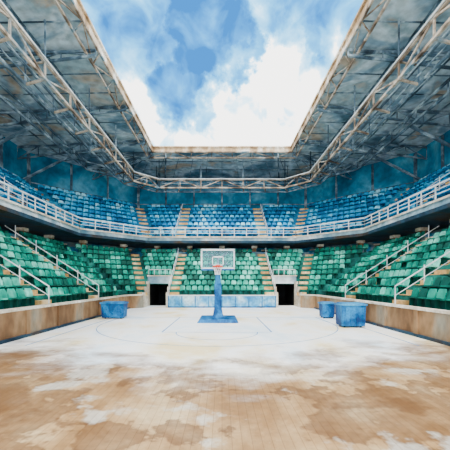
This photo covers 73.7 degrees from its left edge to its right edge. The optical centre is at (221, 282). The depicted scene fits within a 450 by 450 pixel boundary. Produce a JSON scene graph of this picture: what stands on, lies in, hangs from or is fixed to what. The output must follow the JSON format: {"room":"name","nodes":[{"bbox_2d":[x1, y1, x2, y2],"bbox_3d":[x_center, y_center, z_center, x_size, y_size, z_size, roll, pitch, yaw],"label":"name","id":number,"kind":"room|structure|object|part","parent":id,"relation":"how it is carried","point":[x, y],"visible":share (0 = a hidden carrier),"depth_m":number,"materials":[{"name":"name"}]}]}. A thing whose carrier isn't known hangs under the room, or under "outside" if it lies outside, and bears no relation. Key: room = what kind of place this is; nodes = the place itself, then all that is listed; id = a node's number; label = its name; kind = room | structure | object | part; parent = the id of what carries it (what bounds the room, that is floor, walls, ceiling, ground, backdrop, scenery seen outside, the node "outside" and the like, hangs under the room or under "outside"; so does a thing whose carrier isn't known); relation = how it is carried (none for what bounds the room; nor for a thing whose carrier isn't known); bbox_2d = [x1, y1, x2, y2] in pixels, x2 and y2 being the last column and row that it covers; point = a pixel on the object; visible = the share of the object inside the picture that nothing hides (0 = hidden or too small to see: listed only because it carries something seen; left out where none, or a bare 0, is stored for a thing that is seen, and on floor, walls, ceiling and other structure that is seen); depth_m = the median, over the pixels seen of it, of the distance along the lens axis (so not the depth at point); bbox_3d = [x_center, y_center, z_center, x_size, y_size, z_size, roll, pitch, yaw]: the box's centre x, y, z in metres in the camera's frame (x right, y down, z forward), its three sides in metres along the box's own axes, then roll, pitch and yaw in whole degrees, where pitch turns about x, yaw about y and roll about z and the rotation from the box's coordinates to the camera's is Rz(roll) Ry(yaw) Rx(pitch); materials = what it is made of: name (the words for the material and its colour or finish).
{"room":"arena","nodes":[
{"label":"arena","id":0,"kind":"room"},
{"bbox_2d":[0,134,30,185],"bbox_3d":[-19.400,-11.250,15.300,0.800,4.300,30.780,0,0,0],"label":"wall","id":1,"kind":"structure","parent":0,"point":[8,150],"depth_m":28.49,"materials":[{"name":"stone"}]},
{"bbox_2d":[27,153,139,208],"bbox_3d":[-14.974,-11.250,34.574,12.700,4.300,1.220,0,0,-45],"label":"wall","id":2,"kind":"structure","parent":0,"point":[64,175],"depth_m":34.09,"materials":[{"name":"stone"}]},
{"bbox_2d":[137,181,306,209],"bbox_3d":[0.000,-11.250,38.800,22.180,4.300,1.200,0,0,0],"label":"wall","id":3,"kind":"structure","parent":0,"point":[188,200],"depth_m":39.40,"materials":[{"name":"stone"}]},
{"bbox_2d":[0,306,449,449],"bbox_3d":[0.000,2.200,16.500,42.000,0.001,49.000,0,0,0],"label":"floor","id":4,"kind":"structure","parent":0,"point":[352,387],"depth_m":6.38,"materials":[{"name":"brown wood"}]},
{"bbox_2d":[100,301,128,318],"bbox_3d":[-6.700,1.675,18.700,1.500,1.050,0.900,0,0,0],"label":"storage bin","id":5,"kind":"object","parent":4,"relation":"on","point":[109,309],"visible":1,"depth_m":18.31,"materials":[{"name":"plastic"}]},
{"bbox_3d":[-6.700,1.215,18.700,1.500,0.130,0.900,0,0,0],"label":"lid","id":6,"kind":"part","parent":5,"relation":"part of","materials":[{"name":"blue plastic"}]},
{"bbox_2d":[197,249,237,322],"bbox_3d":[-0.230,0.160,17.042,2.276,4.080,2.294,0,0,0],"label":"basketball hoop","id":7,"kind":"object","parent":4,"relation":"on","point":[217,317],"visible":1,"depth_m":16.81,"materials":[{"name":"metal"}]},
{"bbox_3d":[-0.230,-0.988,16.904,1.059,1.381,0.612,0,0,0],"label":"support arm","id":8,"kind":"part","parent":7,"relation":"part of","materials":[{"name":"paint"}]},
{"bbox_3d":[-0.230,-1.290,16.610,1.880,1.180,0.120,0,0,0],"label":"backboard frame","id":9,"kind":"part","parent":7,"relation":"part of","materials":[{"name":"white paint"}]},
{"bbox_2d":[168,295,275,307],"bbox_3d":[0.000,1.635,26.820,9.640,1.130,0.320,0,0,0],"label":"advertising board","id":10,"kind":"object","parent":4,"relation":"on","point":[174,301],"visible":0.98,"depth_m":26.72,"materials":[{"name":"blue paint"}]},
{"bbox_2d":[25,317,418,345],"bbox_3d":[0.000,2.194,17.465,15.200,0.001,14.170,0,0,0],"label":"court markings","id":11,"kind":"object","parent":4,"relation":"on","point":[179,317],"visible":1,"depth_m":12.78,"materials":[{"name":"paint"}]},
{"bbox_2d":[0,225,449,345],"bbox_3d":[0.000,-1.025,18.100,34.000,6.450,36.200,0,0,0],"label":"grandstand","id":12,"kind":"object","parent":4,"relation":"on","point":[46,284],"visible":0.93,"depth_m":21.94,"materials":[{"name":"green plastic"}]},
{"bbox_2d":[0,164,449,235],"bbox_3d":[0.000,-7.480,19.205,38.420,5.200,38.410,0,0,0],"label":"balcony grandstand","id":13,"kind":"object","parent":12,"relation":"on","point":[124,213],"visible":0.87,"depth_m":32.66},
{"bbox_2d":[318,301,334,317],"bbox_3d":[6.600,1.690,18.900,0.850,1.020,0.900,0,0,0],"label":"storage bin","id":14,"kind":"object","parent":4,"relation":"on","point":[326,308],"visible":0.96,"depth_m":18.51,"materials":[{"name":"plastic"}]},
{"bbox_3d":[6.600,1.245,18.900,0.850,0.130,0.900,0,0,0],"label":"lid","id":15,"kind":"part","parent":14,"relation":"part of","materials":[{"name":"blue plastic"}]},
{"bbox_2d":[334,302,367,327],"bbox_3d":[6.450,1.590,15.100,1.300,1.220,1.000,0,0,0],"label":"storage bin","id":16,"kind":"object","parent":4,"relation":"on","point":[347,313],"visible":1,"depth_m":14.67,"materials":[{"name":"plastic"}]},
{"bbox_3d":[6.450,1.045,15.100,1.300,0.130,1.000,0,0,0],"label":"lid","id":17,"kind":"part","parent":16,"relation":"part of","materials":[{"name":"blue plastic"}]},
{"bbox_2d":[0,0,449,181],"bbox_3d":[0.000,-13.620,19.992,40.407,0.750,40.045,0,0,0],"label":"purlins","id":18,"kind":"structure","parent":0,"point":[4,1],"depth_m":24.64,"materials":[{"name":"metal"}]},
{"bbox_2d":[0,0,449,180],"bbox_3d":[0.000,-13.875,20.000,40.400,1.150,40.000,0,0,0],"label":"roof","id":19,"kind":"object","parent":18,"relation":"on","point":[59,36],"visible":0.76,"depth_m":22.65,"materials":[{"name":"grey metal"}]},
{"bbox_2d":[0,48,449,190],"bbox_3d":[0.000,-11.792,20.122,39.670,4.145,38.425,0,0,0],"label":"trusses","id":20,"kind":"object","parent":18,"relation":"attached to","point":[80,52],"visible":0.79,"depth_m":23.37,"materials":[{"name":"metal"}]},
{"bbox_2d":[53,0,390,158],"bbox_3d":[0.000,-14.030,16.265,16.120,1.080,32.590,0,0,0],"label":"truss","id":21,"kind":"object","parent":20,"relation":"attached to","point":[78,15],"visible":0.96,"depth_m":21.25,"materials":[{"name":"brown metal"}]},
{"bbox_2d":[0,0,449,192],"bbox_3d":[0.000,-12.068,17.308,20.930,3.265,34.715,0,0,0],"label":"truss","id":22,"kind":"structure","parent":20,"relation":"hanging from","point":[22,33],"depth_m":18.31,"materials":[{"name":"brown metal"}]},
{"bbox_2d":[0,77,449,185],"bbox_3d":[0.000,-12.300,18.317,28.550,0.950,36.715,0,0,0],"label":"truss","id":23,"kind":"object","parent":20,"relation":"attached to","point":[4,99],"visible":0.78,"depth_m":25.67,"materials":[{"name":"metal"}]},
{"bbox_2d":[0,194,449,247],"bbox_3d":[0.000,-4.600,18.200,34.400,0.700,36.400,0,0,0],"label":"balcony slab","id":24,"kind":"object","parent":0,"point":[435,213],"depth_m":27.42,"materials":[{"name":"grey concrete"}]},
{"bbox_2d":[0,178,449,235],"bbox_3d":[0.000,-5.433,16.032,25.790,0.965,32.125,0,0,0],"label":"balcony railing","id":25,"kind":"object","parent":24,"relation":"on","point":[448,179],"depth_m":26.22,"materials":[{"name":"white metal"}]},
{"bbox_2d":[2,227,448,251],"bbox_3d":[0.000,-2.850,18.200,34.400,2.900,36.400,0,0,0],"label":"wall","id":26,"kind":"structure","parent":0,"point":[70,244],"depth_m":35.45,"materials":[{"name":"concrete"}]},
{"bbox_2d":[304,153,416,208],"bbox_3d":[14.974,-11.250,34.574,12.700,4.300,1.220,0,0,45],"label":"wall","id":27,"kind":"structure","parent":0,"point":[379,175],"depth_m":34.09,"materials":[{"name":"stone"}]},
{"bbox_2d":[413,130,449,185],"bbox_3d":[19.400,-11.250,15.300,0.800,4.300,30.780,0,0,0],"label":"wall","id":28,"kind":"structure","parent":0,"point":[438,154],"depth_m":28.08,"materials":[{"name":"stone"}]}
]}

